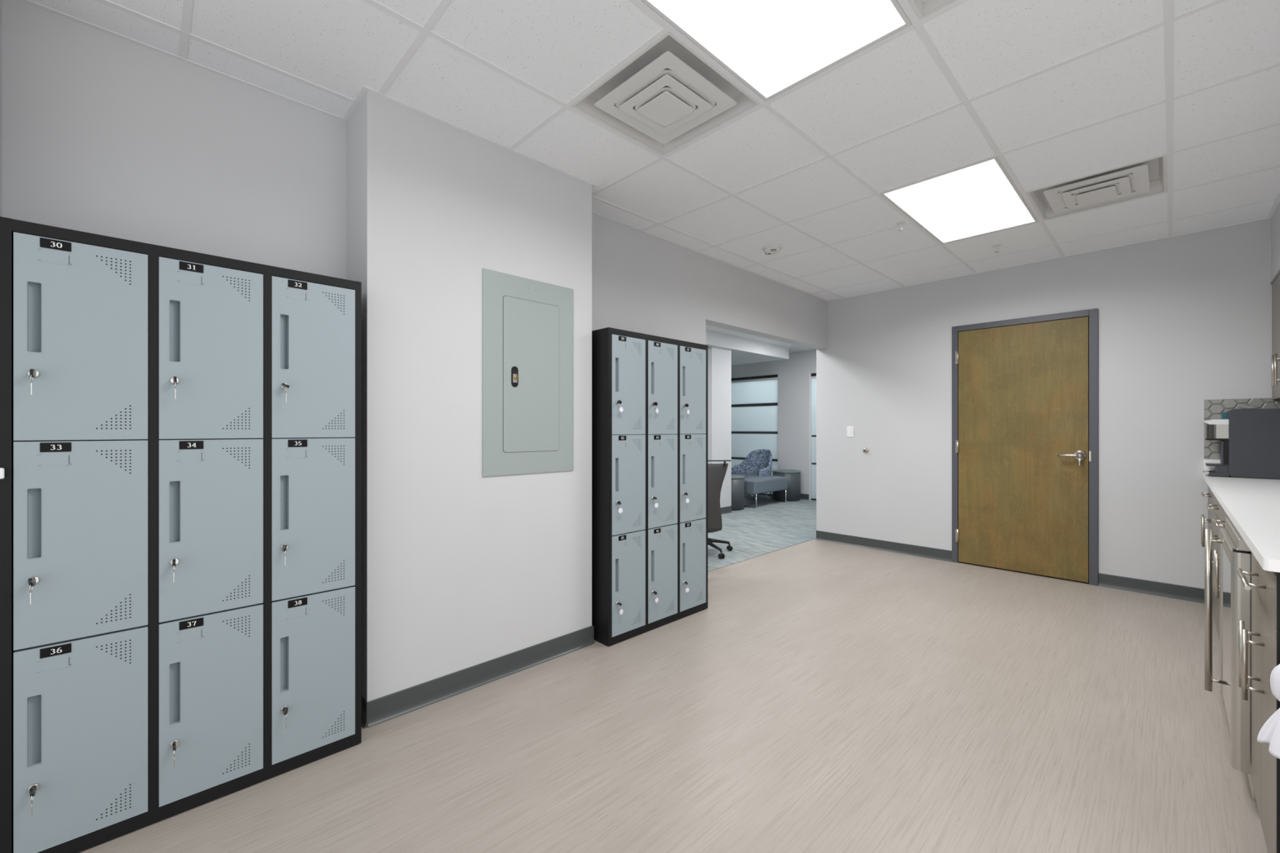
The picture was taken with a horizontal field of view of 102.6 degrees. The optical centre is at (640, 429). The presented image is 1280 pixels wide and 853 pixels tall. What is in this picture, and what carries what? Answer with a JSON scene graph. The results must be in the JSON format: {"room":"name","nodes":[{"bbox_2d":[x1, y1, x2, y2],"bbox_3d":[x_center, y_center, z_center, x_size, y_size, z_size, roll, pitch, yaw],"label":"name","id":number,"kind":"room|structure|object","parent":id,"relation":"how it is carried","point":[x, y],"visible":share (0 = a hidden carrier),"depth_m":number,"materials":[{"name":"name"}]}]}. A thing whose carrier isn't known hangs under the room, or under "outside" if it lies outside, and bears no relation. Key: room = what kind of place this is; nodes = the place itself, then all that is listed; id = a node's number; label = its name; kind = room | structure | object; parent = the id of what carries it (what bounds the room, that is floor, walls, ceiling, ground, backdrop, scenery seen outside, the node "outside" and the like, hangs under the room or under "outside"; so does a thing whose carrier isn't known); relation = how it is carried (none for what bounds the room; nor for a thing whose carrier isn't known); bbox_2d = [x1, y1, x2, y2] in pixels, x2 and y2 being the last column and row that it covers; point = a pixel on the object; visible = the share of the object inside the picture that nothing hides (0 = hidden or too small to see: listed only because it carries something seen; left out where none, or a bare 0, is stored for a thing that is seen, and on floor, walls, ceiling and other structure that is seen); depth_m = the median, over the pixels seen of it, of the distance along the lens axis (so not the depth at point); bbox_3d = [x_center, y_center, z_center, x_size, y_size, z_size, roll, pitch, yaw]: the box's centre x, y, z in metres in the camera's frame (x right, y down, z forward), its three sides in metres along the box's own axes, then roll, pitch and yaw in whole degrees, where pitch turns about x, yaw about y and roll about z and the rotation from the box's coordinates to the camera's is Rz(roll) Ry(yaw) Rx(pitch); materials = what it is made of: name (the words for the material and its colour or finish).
{"room":"office break room","nodes":[
{"label":"office break room","id":0,"kind":"room"},
{"bbox_2d":[0,0,827,702],"bbox_3d":[-0.401,-0.125,3.151,7.006,2.720,0.439,0,0,-44],"label":"wall","id":1,"kind":"structure","parent":0,"point":[102,133],"depth_m":2.28,"materials":[{"name":"paint"}]},
{"bbox_2d":[482,267,573,476],"bbox_3d":[-0.568,-0.275,2.669,0.544,1.011,0.022,0,0,-44],"label":"electrical panel","id":2,"kind":"object","parent":1,"relation":"attached to","point":[528,324],"visible":1,"depth_m":2.65,"materials":[{"name":"grey paint"}]},
{"bbox_2d":[361,580,708,728],"bbox_3d":[-1.108,1.185,2.366,0.404,0.100,4.907,0,0,44],"label":"baseboard","id":3,"kind":"structure","parent":1,"relation":"attached to","point":[384,708],"depth_m":2.43,"materials":[{"name":"grey rubber"}]},
{"bbox_2d":[19,0,1279,301],"bbox_3d":[0.311,-1.495,1.580,8.564,0.179,4.294,0,0,-44],"label":"ceiling","id":4,"kind":"structure","parent":0,"point":[1059,91],"depth_m":2.22,"materials":[{"name":"tile"}]},
{"bbox_2d":[571,31,760,155],"bbox_3d":[0.106,-1.517,2.230,0.585,0.263,0.585,0,0,-44],"label":"ceiling vent","id":5,"kind":"object","parent":4,"relation":"in","point":[664,120],"visible":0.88,"depth_m":2.23,"materials":[{"name":"white metal"}]},
{"bbox_2d":[762,244,782,254],"bbox_3d":[1.017,-1.389,3.982,0.148,0.046,0.148,0,0,-44],"label":"smoke detector","id":6,"kind":"object","parent":4,"relation":"attached to","point":[771,249],"visible":1,"depth_m":3.94,"materials":[{"name":"white plastic"}]},
{"bbox_2d":[641,0,911,101],"bbox_3d":[0.311,-1.419,1.580,1.192,0.019,0.582,0,0,-44],"label":"recessed light","id":7,"kind":"object","parent":4,"relation":"in","point":[772,46],"visible":0.95,"depth_m":1.81,"materials":[{"name":"white paint"}]},
{"bbox_2d":[895,220,905,231],"bbox_3d":[1.773,-1.385,3.503,0.060,0.052,0.060,0,0,-44],"label":"sprinkler head","id":8,"kind":"object","parent":4,"relation":"attached to","point":[902,222],"visible":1,"depth_m":3.50},
{"bbox_2d":[907,0,956,19],"bbox_3d":[0.954,-1.517,1.353,0.585,0.263,0.585,0,0,-44],"label":"ceiling vent","id":9,"kind":"object","parent":4,"relation":"in","point":[922,10],"visible":1,"depth_m":1.73,"materials":[{"name":"white metal"}]},
{"bbox_2d":[880,156,1037,244],"bbox_3d":[2.065,-1.419,3.276,1.192,0.019,0.582,0,0,-44],"label":"recessed light","id":10,"kind":"object","parent":4,"relation":"in","point":[981,197],"visible":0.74,"depth_m":3.20,"materials":[{"name":"white paint"}]},
{"bbox_2d":[991,244,1001,253],"bbox_3d":[2.731,-1.385,3.937,0.060,0.052,0.060,0,0,-44],"label":"sprinkler head","id":11,"kind":"object","parent":4,"relation":"attached to","point":[996,246],"visible":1,"depth_m":3.93},
{"bbox_2d":[1026,155,1167,220],"bbox_3d":[2.708,-1.517,3.050,0.585,0.263,0.585,0,0,-44],"label":"ceiling vent","id":12,"kind":"object","parent":4,"relation":"in","point":[1137,184],"visible":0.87,"depth_m":3.05,"materials":[{"name":"white metal"}]},
{"bbox_2d":[78,493,1267,852],"bbox_3d":[-0.336,1.293,5.380,10.200,0.124,10.200,0,0,-44],"label":"floor","id":13,"kind":"structure","parent":0,"point":[824,696],"depth_m":2.04,"materials":[{"name":"laminate"}]},
{"bbox_2d":[0,216,361,852],"bbox_3d":[-1.556,0.329,1.841,0.896,1.812,0.412,0,0,-44],"label":"lockers","id":14,"kind":"object","parent":13,"relation":"on","point":[111,478],"visible":0.96,"depth_m":1.61,"materials":[{"name":"grey metal"}]},
{"bbox_2d":[0,467,4,479],"bbox_3d":[-1.732,0.120,1.381,0.022,0.030,0.010,0,0,-44],"label":"clip","id":15,"kind":"object","parent":14,"relation":"attached to","point":[2,469],"visible":1,"depth_m":1.38,"materials":[{"name":"white"}]},
{"bbox_2d":[27,577,35,604],"bbox_3d":[-1.679,0.446,1.413,0.010,0.072,0.034,0,0,-39],"label":"key","id":16,"kind":"object","parent":14,"relation":"attached to","point":[31,581],"visible":1,"depth_m":1.41,"materials":[{"name":"silver metal"}]},
{"bbox_2d":[29,368,35,395],"bbox_3d":[-1.678,-0.130,1.413,0.006,0.072,0.034,0,0,-42],"label":"key","id":17,"kind":"object","parent":14,"relation":"attached to","point":[32,371],"visible":1,"depth_m":1.41,"materials":[{"name":"silver metal"}]},
{"bbox_2d":[29,786,35,815],"bbox_3d":[-1.678,1.025,1.413,0.010,0.072,0.034,0,0,-43],"label":"key","id":18,"kind":"object","parent":14,"relation":"attached to","point":[32,791],"visible":1,"depth_m":1.41,"materials":[{"name":"silver metal"}]},
{"bbox_2d":[172,559,175,582],"bbox_3d":[-1.470,0.446,1.615,0.006,0.072,0.034,0,0,-39],"label":"key","id":19,"kind":"object","parent":14,"relation":"attached to","point":[174,560],"visible":1,"depth_m":1.61,"materials":[{"name":"silver metal"}]},
{"bbox_2d":[172,742,176,767],"bbox_3d":[-1.470,1.025,1.615,0.008,0.072,0.034,0,0,-40],"label":"key","id":20,"kind":"object","parent":14,"relation":"attached to","point":[174,745],"visible":1,"depth_m":1.61,"materials":[{"name":"silver metal"}]},
{"bbox_2d":[173,376,177,399],"bbox_3d":[-1.468,-0.130,1.616,0.034,0.072,0.008,0,0,44],"label":"key","id":21,"kind":"object","parent":14,"relation":"attached to","point":[175,379],"visible":1,"depth_m":1.61,"materials":[{"name":"silver metal"}]},
{"bbox_2d":[283,544,287,565],"bbox_3d":[-1.261,0.446,1.817,0.011,0.072,0.034,0,0,-39],"label":"key","id":22,"kind":"object","parent":14,"relation":"attached to","point":[285,545],"visible":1,"depth_m":1.81,"materials":[{"name":"silver metal"}]},
{"bbox_2d":[283,706,288,729],"bbox_3d":[-1.260,1.025,1.818,0.034,0.072,0.012,0,0,44],"label":"key","id":23,"kind":"object","parent":14,"relation":"attached to","point":[286,709],"visible":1,"depth_m":1.81,"materials":[{"name":"silver metal"}]},
{"bbox_2d":[281,382,289,402],"bbox_3d":[-1.260,-0.128,1.818,0.023,0.068,0.034,0,0,-45],"label":"key","id":24,"kind":"object","parent":14,"relation":"attached to","point":[285,385],"visible":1,"depth_m":1.81,"materials":[{"name":"silver metal"}]},
{"bbox_2d":[591,327,707,646],"bbox_3d":[0.001,0.329,3.356,0.896,1.812,0.412,0,0,-44],"label":"lockers","id":25,"kind":"object","parent":13,"relation":"on","point":[640,454],"visible":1,"depth_m":3.12,"materials":[{"name":"grey metal"}]},
{"bbox_2d":[617,501,622,513],"bbox_3d":[-0.124,0.446,2.924,0.033,0.070,0.027,0,0,25],"label":"key","id":26,"kind":"object","parent":25,"relation":"attached to","point":[620,510],"visible":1,"depth_m":2.92,"materials":[{"name":"silver metal"}]},
{"bbox_2d":[617,602,622,614],"bbox_3d":[-0.121,1.025,2.927,0.033,0.070,0.028,0,0,14],"label":"key","id":27,"kind":"object","parent":25,"relation":"attached to","point":[619,603],"visible":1,"depth_m":2.92,"materials":[{"name":"silver metal"}]},
{"bbox_2d":[617,400,622,412],"bbox_3d":[-0.121,-0.130,2.926,0.033,0.070,0.028,0,0,16],"label":"key","id":28,"kind":"object","parent":25,"relation":"attached to","point":[620,402],"visible":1,"depth_m":2.92,"materials":[{"name":"silver metal"}]},
{"bbox_2d":[653,497,657,507],"bbox_3d":[0.085,0.447,3.128,0.033,0.068,0.029,0,0,27],"label":"key","id":29,"kind":"object","parent":25,"relation":"attached to","point":[655,498],"visible":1,"depth_m":3.12,"materials":[{"name":"silver metal"}]},
{"bbox_2d":[653,591,658,603],"bbox_3d":[0.088,1.024,3.128,0.033,0.070,0.027,0,0,14],"label":"key","id":30,"kind":"object","parent":25,"relation":"attached to","point":[656,600],"visible":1,"depth_m":3.12,"materials":[{"name":"silver metal"}]},
{"bbox_2d":[653,401,658,413],"bbox_3d":[0.091,-0.131,3.130,0.033,0.070,0.027,0,0,2],"label":"key","id":31,"kind":"object","parent":25,"relation":"attached to","point":[655,403],"visible":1,"depth_m":3.13,"materials":[{"name":"silver metal"}]},
{"bbox_2d":[684,581,688,592],"bbox_3d":[0.293,1.024,3.327,0.033,0.070,0.028,0,0,28],"label":"key","id":32,"kind":"object","parent":25,"relation":"attached to","point":[686,590],"visible":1,"depth_m":3.32,"materials":[{"name":"silver metal"}]},
{"bbox_2d":[684,492,688,502],"bbox_3d":[0.293,0.446,3.329,0.033,0.069,0.028,0,0,29],"label":"key","id":33,"kind":"object","parent":25,"relation":"attached to","point":[685,493],"visible":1,"depth_m":3.32,"materials":[{"name":"silver metal"}]},
{"bbox_2d":[684,403,689,414],"bbox_3d":[0.298,-0.130,3.332,0.033,0.070,0.028,0,0,7],"label":"key","id":34,"kind":"object","parent":25,"relation":"attached to","point":[686,405],"visible":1,"depth_m":3.33,"materials":[{"name":"silver metal"}]},
{"bbox_2d":[707,460,733,559],"bbox_3d":[0.605,0.761,5.123,0.625,0.938,0.634,0,0,7],"label":"chair","id":35,"kind":"object","parent":13,"relation":"on","point":[716,472],"visible":0.43,"depth_m":4.84,"materials":[{"name":"grey"}]},
{"bbox_2d":[731,475,744,511],"bbox_3d":[1.362,0.979,7.941,0.482,0.505,0.482,0,0,-44],"label":"table","id":36,"kind":"object","parent":13,"relation":"on","point":[737,481],"visible":0.41,"depth_m":7.73,"materials":[{"name":"grey metal"}]},
{"bbox_2d":[731,448,772,501],"bbox_3d":[1.975,0.803,9.184,0.772,0.861,0.737,0,0,-38],"label":"armchair","id":37,"kind":"object","parent":13,"relation":"on","point":[757,462],"visible":0.51,"depth_m":9.39,"materials":[{"name":"blue fabric"}]},
{"bbox_2d":[731,473,757,477],"bbox_3d":[1.915,0.886,9.138,0.620,0.150,0.580,0,0,-38],"label":"seat cushion","id":38,"kind":"object","parent":37,"relation":"on","point":[746,475],"depth_m":9.12,"materials":[{"name":"blue fabric"}]},
{"bbox_2d":[744,475,787,508],"bbox_3d":[1.974,1.004,8.394,1.000,0.455,0.400,0,0,-44],"label":"bench","id":39,"kind":"object","parent":13,"relation":"on","point":[756,485],"visible":0.82,"depth_m":8.17,"materials":[{"name":"blue fabric"}]},
{"bbox_2d":[744,475,787,494],"bbox_3d":[1.974,0.896,8.394,1.000,0.240,0.400,0,0,-44],"label":"cushion","id":40,"kind":"object","parent":39,"relation":"on","point":[756,485],"depth_m":8.16,"materials":[{"name":"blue fabric"}]},
{"bbox_2d":[772,469,800,501],"bbox_3d":[2.538,0.979,8.947,0.482,0.505,0.482,0,0,-44],"label":"table","id":41,"kind":"object","parent":13,"relation":"on","point":[793,491],"visible":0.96,"depth_m":8.74,"materials":[{"name":"grey metal"}]},
{"bbox_2d":[1200,486,1213,614],"bbox_3d":[3.937,0.795,3.161,0.735,0.880,0.651,0,0,-44],"label":"base cabinet","id":42,"kind":"object","parent":13,"relation":"on","point":[1211,495],"visible":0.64,"depth_m":3.34,"materials":[{"name":"silver metal"}]},
{"bbox_2d":[1203,458,1279,572],"bbox_3d":[2.993,0.282,2.228,3.410,0.138,0.640,0,0,-44],"label":"countertop","id":43,"kind":"structure","parent":42,"relation":"on","point":[1252,505],"depth_m":2.06,"materials":[{"name":"white stone"}]},
{"bbox_2d":[1201,408,1279,479],"bbox_3d":[4.057,0.095,3.386,0.200,0.452,0.478,0,0,-44],"label":"coffee maker","id":44,"kind":"object","parent":43,"relation":"on","point":[1250,438],"visible":1,"depth_m":3.35,"materials":[{"name":"grey plastic"}]},
{"bbox_2d":[1202,462,1229,476],"bbox_3d":[3.936,0.278,3.511,0.180,0.078,0.116,0,0,-44],"label":"drip tray","id":45,"kind":"object","parent":44,"relation":"on","point":[1222,469],"depth_m":3.44,"materials":[{"name":"grey plastic"}]},
{"bbox_2d":[1239,406,1259,408],"bbox_3d":[4.023,-0.140,3.392,0.088,0.016,0.088,0,0,-44],"label":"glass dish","id":46,"kind":"object","parent":44,"relation":"on","point":[1241,407],"visible":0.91,"depth_m":3.37,"materials":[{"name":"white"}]},
{"bbox_2d":[1205,494,1222,639],"bbox_3d":[3.410,0.795,2.652,0.730,0.880,0.651,0,0,-44],"label":"base cabinet","id":47,"kind":"object","parent":13,"relation":"on","point":[1217,508],"visible":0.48,"depth_m":2.87,"materials":[{"name":"beige laminate"}]},
{"bbox_2d":[1213,507,1228,598],"bbox_3d":[2.886,0.795,2.144,0.730,0.880,0.651,0,0,-44],"label":"base cabinet","id":48,"kind":"object","parent":13,"relation":"on","point":[1216,557],"visible":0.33,"depth_m":2.34,"materials":[{"name":"beige laminate"}]},
{"bbox_2d":[1204,517,1255,799],"bbox_3d":[2.382,0.799,1.697,0.596,0.872,0.686,0,0,-44],"label":"base cabinet","id":49,"kind":"object","parent":13,"relation":"on","point":[1235,601],"visible":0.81,"depth_m":1.71,"materials":[{"name":"beige wood"}]},
{"bbox_2d":[1225,517,1251,551],"bbox_3d":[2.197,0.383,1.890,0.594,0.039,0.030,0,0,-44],"label":"drawer","id":50,"kind":"object","parent":49,"relation":"attached to","point":[1234,541],"depth_m":1.80,"materials":[{"name":"metal"}]},
{"bbox_2d":[1235,552,1279,852],"bbox_3d":[1.974,0.795,1.263,0.576,0.880,0.651,0,0,-44],"label":"base cabinet","id":51,"kind":"object","parent":13,"relation":"on","point":[1264,583],"depth_m":1.43,"materials":[{"name":"beige laminate"}]},
{"bbox_2d":[1257,664,1279,759],"bbox_3d":[1.550,0.660,1.183,0.152,0.285,0.133,0,0,14],"label":"hanging towel","id":52,"kind":"object","parent":51,"relation":"hanging from","point":[1269,733],"visible":1,"depth_m":1.21,"materials":[{"name":"white fabric"}]},
{"bbox_2d":[707,346,731,507],"bbox_3d":[0.794,0.033,7.809,0.460,2.405,1.080,0,0,-44],"label":"wall column","id":53,"kind":"structure","parent":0,"point":[719,359],"depth_m":7.41,"materials":[{"name":"paint"}]},
{"bbox_2d":[731,349,816,494],"bbox_3d":[1.906,-0.125,10.053,0.120,2.720,6.600,0,0,-44],"label":"wall","id":54,"kind":"structure","parent":0,"point":[793,372],"depth_m":9.15,"materials":[{"name":"paint"}]},
{"bbox_2d":[731,374,777,495],"bbox_3d":[2.082,0.117,9.835,0.050,2.235,1.260,0,0,-44],"label":"window","id":55,"kind":"structure","parent":54,"relation":"in","point":[754,399],"depth_m":9.75,"materials":[{"name":"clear glass"}]},
{"bbox_2d":[720,493,808,514],"bbox_3d":[0.330,1.185,9.764,2.548,0.100,4.825,0,0,-44],"label":"baseboard","id":56,"kind":"structure","parent":54,"relation":"attached to","point":[727,509],"depth_m":7.54,"materials":[{"name":"grey rubber"}]},
{"bbox_2d":[808,373,811,500],"bbox_3d":[2.953,0.135,8.924,0.065,2.200,0.030,0,0,-44],"label":"trim","id":57,"kind":"structure","parent":54,"relation":"attached to","point":[810,374],"depth_m":8.90,"materials":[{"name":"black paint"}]},
{"bbox_2d":[811,373,816,500],"bbox_3d":[3.292,0.135,8.584,0.050,2.200,0.960,0,0,-44],"label":"window","id":58,"kind":"structure","parent":54,"relation":"in","point":[813,375],"depth_m":8.88,"materials":[{"name":"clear glass"}]},
{"bbox_2d":[816,218,1271,588],"bbox_3d":[3.322,-0.125,4.441,0.140,2.720,3.763,0,0,-44],"label":"wall","id":59,"kind":"structure","parent":0,"point":[1184,322],"depth_m":4.01,"materials":[{"name":"paint"}]},
{"bbox_2d":[846,426,853,437],"bbox_3d":[2.228,0.028,5.465,0.009,0.116,0.072,0,0,-44],"label":"light switch","id":60,"kind":"object","parent":59,"relation":"attached to","point":[850,429],"visible":1,"depth_m":5.46,"materials":[{"name":"white plastic"}]},
{"bbox_2d":[862,448,868,453],"bbox_3d":[2.337,0.223,5.342,0.023,0.056,0.056,0,0,-44],"label":"bumper cover","id":61,"kind":"object","parent":59,"relation":"attached to","point":[864,450],"visible":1,"depth_m":5.33,"materials":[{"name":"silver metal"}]},
{"bbox_2d":[815,530,1204,603],"bbox_3d":[3.002,1.185,4.659,0.018,0.100,3.003,0,0,-44],"label":"baseboard","id":62,"kind":"structure","parent":59,"relation":"attached to","point":[1137,585],"depth_m":4.02,"materials":[{"name":"grey rubber"}]},
{"bbox_2d":[951,308,1097,586],"bbox_3d":[3.274,0.142,4.430,0.225,2.186,1.017,0,0,-44],"label":"door","id":63,"kind":"structure","parent":59,"relation":"in","point":[1024,390],"depth_m":4.36,"materials":[{"name":"brown wood"}]},
{"bbox_2d":[1204,397,1279,459],"bbox_3d":[4.216,0.003,3.410,0.010,0.421,0.638,0,0,-44],"label":"tile backsplash","id":64,"kind":"structure","parent":59,"relation":"attached to","point":[1213,408],"depth_m":3.58,"materials":[{"name":"grey tile"}]},
{"bbox_2d":[1271,201,1279,279],"bbox_3d":[3.012,-1.232,2.033,3.656,0.505,0.334,0,0,-44],"label":"wall","id":65,"kind":"structure","parent":0,"point":[1275,220],"depth_m":3.29,"materials":[{"name":"paint"}]},
{"bbox_2d":[1270,268,1279,284],"bbox_3d":[3.010,-0.974,2.035,3.656,0.012,0.340,0,0,-44],"label":"trim","id":66,"kind":"structure","parent":65,"relation":"attached to","point":[1277,274],"depth_m":3.27,"materials":[{"name":"grey paint"}]},
{"bbox_2d":[1271,273,1279,399],"bbox_3d":[3.942,-0.579,2.962,1.015,0.776,0.371,0,0,-44],"label":"upper cabinet","id":67,"kind":"object","parent":65,"relation":"attached to","point":[1276,285],"visible":1,"depth_m":3.25,"materials":[{"name":"beige laminate"}]},
{"bbox_3d":[-1.061,-0.125,7.366,8.120,2.720,6.537,0,0,-44],"label":"lounge","id":68,"kind":"object","parent":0,"visible":0},
{"bbox_2d":[706,324,815,365],"bbox_3d":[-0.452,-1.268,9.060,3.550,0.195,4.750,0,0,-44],"label":"ceiling","id":69,"kind":"structure","parent":68,"relation":"attached to","point":[744,351],"depth_m":7.94,"materials":[{"name":"paint"}]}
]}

